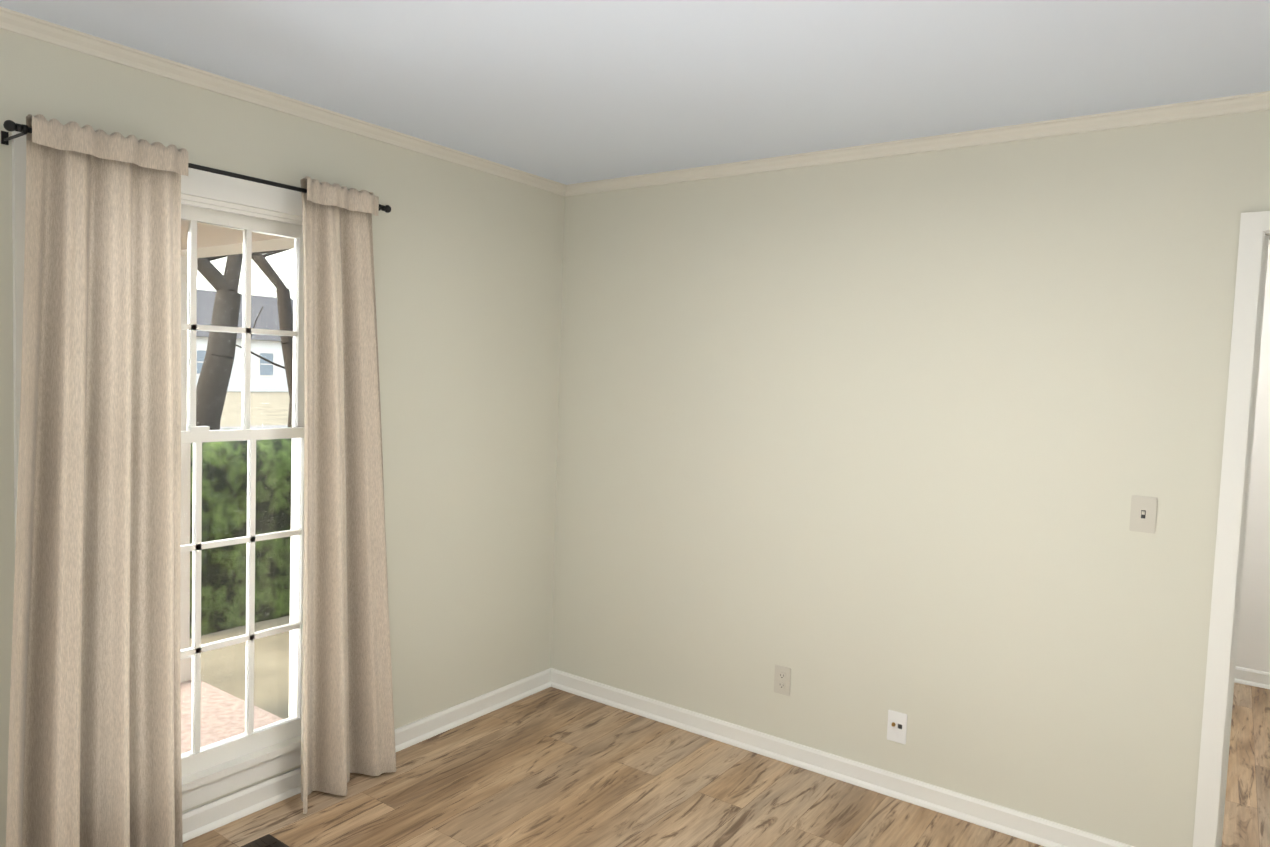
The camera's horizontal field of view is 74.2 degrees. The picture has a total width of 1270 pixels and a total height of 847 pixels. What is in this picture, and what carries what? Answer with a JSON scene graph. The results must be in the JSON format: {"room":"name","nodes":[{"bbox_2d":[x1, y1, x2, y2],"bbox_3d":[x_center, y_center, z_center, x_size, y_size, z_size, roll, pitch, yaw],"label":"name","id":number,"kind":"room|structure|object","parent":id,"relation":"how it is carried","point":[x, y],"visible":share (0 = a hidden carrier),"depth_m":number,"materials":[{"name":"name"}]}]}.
{"room":"empty room","nodes":[
{"label":"empty room","id":0,"kind":"room"},
{"bbox_2d":[0,29,564,846],"bbox_3d":[-1.448,0.121,2.761,0.160,2.440,3.690,4,4,35],"label":"wall","id":1,"kind":"structure","parent":0,"point":[468,269],"depth_m":3.48,"materials":[{"name":"beige paint"}]},
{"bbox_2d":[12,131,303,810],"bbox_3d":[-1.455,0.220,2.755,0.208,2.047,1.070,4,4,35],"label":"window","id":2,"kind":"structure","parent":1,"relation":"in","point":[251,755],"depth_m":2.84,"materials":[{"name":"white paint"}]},
{"bbox_2d":[1,120,390,212],"bbox_3d":[-1.287,-0.765,2.623,0.148,0.036,1.186,4,4,35],"label":"curtain rod","id":3,"kind":"object","parent":1,"relation":"attached to","point":[12,126],"visible":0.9,"depth_m":2.53,"materials":[{"name":"black metal"}]},
{"bbox_2d":[6,114,187,846],"bbox_3d":[-1.502,0.272,2.353,0.130,2.153,0.500,4,4,35],"label":"curtain","id":4,"kind":"object","parent":3,"relation":"hanging from","point":[94,755],"visible":1,"depth_m":2.35,"materials":[{"name":"fabric"}]},
{"bbox_2d":[300,176,395,813],"bbox_3d":[-1.009,0.250,3.030,0.133,2.153,0.466,4,4,35],"label":"curtain","id":5,"kind":"object","parent":3,"relation":"hanging from","point":[347,719],"visible":1,"depth_m":2.99,"materials":[{"name":"fabric"}]},
{"bbox_2d":[0,7,567,196],"bbox_3d":[-1.324,-1.068,2.633,0.040,0.044,3.330,4,4,35],"label":"crown molding","id":6,"kind":"structure","parent":1,"relation":"attached to","point":[12,21],"depth_m":2.71,"materials":[{"name":"beige paint"}]},
{"bbox_2d":[182,668,549,841],"bbox_3d":[-1.405,1.303,2.788,0.027,0.082,3.420,4,4,35],"label":"baseboard","id":7,"kind":"structure","parent":1,"relation":"attached to","point":[206,818],"depth_m":3.39,"materials":[{"name":"white paint"}]},
{"bbox_2d":[0,0,1269,184],"bbox_3d":[2.650,-1.066,3.786,5.480,0.100,10.190,4,4,35],"label":"ceiling","id":8,"kind":"structure","parent":0,"point":[566,92],"depth_m":2.38,"materials":[{"name":"white paint"}]},
{"bbox_2d":[183,682,1269,846],"bbox_3d":[2.560,1.468,3.933,5.480,0.100,10.190,4,4,35],"label":"floor","id":9,"kind":"structure","parent":0,"point":[551,767],"depth_m":3.09,"materials":[{"name":"laminate"}]},
{"bbox_2d":[241,834,288,846],"bbox_3d":[-1.241,1.356,2.598,0.130,0.009,0.310,4,4,35],"label":"floor vent","id":10,"kind":"object","parent":9,"relation":"in","point":[268,840],"visible":1,"depth_m":2.70,"materials":[{"name":"brown metal"}]},
{"bbox_2d":[551,110,1269,846],"bbox_3d":[1.196,0.197,3.066,3.790,2.440,0.120,4,4,35],"label":"wall","id":11,"kind":"structure","parent":0,"point":[859,448],"depth_m":3.08,"materials":[{"name":"beige paint"}]},
{"bbox_2d":[774,664,790,695],"bbox_3d":[0.603,1.052,3.440,0.072,0.116,0.009,4,4,35],"label":"duplex electrical outlet","id":12,"kind":"object","parent":11,"relation":"attached to","point":[782,678],"visible":1,"depth_m":3.44,"materials":[{"name":"beige plastic"}]},
{"bbox_2d":[550,668,1133,846],"bbox_3d":[0.667,1.341,3.392,2.636,0.082,0.027,4,4,35],"label":"baseboard","id":13,"kind":"structure","parent":11,"relation":"attached to","point":[1037,830],"depth_m":3.28,"materials":[{"name":"white paint"}]},
{"bbox_2d":[887,710,906,743],"bbox_3d":[0.985,1.144,3.164,0.072,0.116,0.018,4,4,35],"label":"outlet","id":14,"kind":"object","parent":11,"relation":"attached to","point":[897,727],"visible":1,"depth_m":3.17,"materials":[{"name":"white plastic"}]},
{"bbox_2d":[568,91,1269,195],"bbox_3d":[1.143,-1.000,2.967,3.670,0.044,0.040,4,4,35],"label":"crown molding","id":15,"kind":"structure","parent":11,"relation":"attached to","point":[1260,101],"depth_m":2.96,"materials":[{"name":"beige paint"}]},
{"bbox_2d":[1129,495,1157,533],"bbox_3d":[1.621,0.290,2.681,0.072,0.116,0.016,4,4,35],"label":"light switch","id":16,"kind":"object","parent":11,"relation":"attached to","point":[1143,513],"visible":1,"depth_m":2.68,"materials":[{"name":"beige plastic"}]},
{"bbox_2d":[1193,211,1269,846],"bbox_3d":[2.177,0.444,2.372,0.890,2.098,0.152,4,4,35],"label":"door frame","id":17,"kind":"structure","parent":11,"relation":"attached to","point":[1254,236],"depth_m":2.52,"materials":[{"name":"white paint"}]},
{"bbox_2d":[1236,240,1269,672],"bbox_3d":[3.974,0.235,4.117,2.070,2.440,0.120,4,4,35],"label":"wall","id":18,"kind":"structure","parent":0,"point":[1253,647],"depth_m":4.48,"materials":[{"name":"white paint"}]},
{"bbox_2d":[1234,666,1269,688],"bbox_3d":[3.349,1.371,4.512,0.658,0.082,0.027,4,4,35],"label":"baseboard","id":19,"kind":"structure","parent":18,"relation":"attached to","point":[1251,677],"depth_m":4.52,"materials":[{"name":"white paint"}]},
{"label":"outside","id":20,"kind":"structure","parent":0,"visible":0},
{"bbox_2d":[190,391,289,718],"bbox_3d":[-0.437,1.736,4.213,120.000,0.120,120.000,4,4,35],"label":"ground","id":21,"kind":"structure","parent":20,"point":[269,404],"depth_m":5.55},
{"bbox_2d":[181,680,281,753],"bbox_3d":[-2.961,1.540,2.606,1.940,0.280,3.660,4,4,35],"label":"porch floor","id":22,"kind":"structure","parent":21,"relation":"on","point":[213,734],"depth_m":3.91,"materials":[{"name":"concrete"}]},
{"bbox_2d":[180,220,293,682],"bbox_3d":[-2.887,0.045,2.504,1.890,2.720,4.160,4,4,35],"label":"porch","id":23,"kind":"structure","parent":22,"relation":"on","point":[217,250],"depth_m":4.22,"materials":[{"name":"white paint"}]},
{"bbox_2d":[196,249,284,429],"bbox_3d":[-8.020,-3.181,13.428,6.875,8.208,8.419,4,4,35],"label":"tree","id":24,"kind":"object","parent":21,"relation":"on","point":[216,350],"depth_m":13.35,"materials":[{"name":"grey plant"}]},
{"bbox_2d":[190,427,291,637],"bbox_3d":[-1.207,0.702,9.240,1.233,1.632,8.018,4,4,35],"label":"hedge","id":25,"kind":"object","parent":21,"relation":"on","point":[224,525],"depth_m":6.07,"materials":[{"name":"green plant"}]},
{"bbox_2d":[196,289,292,391],"bbox_3d":[-28.820,-5.520,55.071,10.800,6.520,16.800,4,4,35],"label":"house","id":26,"kind":"structure","parent":21,"relation":"on","point":[259,347],"depth_m":53.85,"materials":[{"name":"white paint"}]},
{"bbox_2d":[207,249,292,426],"bbox_3d":[-8.180,-4.305,20.099,7.621,9.642,9.036,4,4,35],"label":"tree","id":27,"kind":"object","parent":21,"relation":"on","point":[285,321],"depth_m":18.25,"materials":[{"name":"grey plant"}]},
{"bbox_2d":[220,425,287,429],"bbox_3d":[-15.057,0.552,14.647,6.000,0.035,120.000,4,4,35],"label":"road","id":28,"kind":"structure","parent":21,"relation":"on","point":[262,426],"depth_m":24.50,"materials":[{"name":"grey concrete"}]}
]}

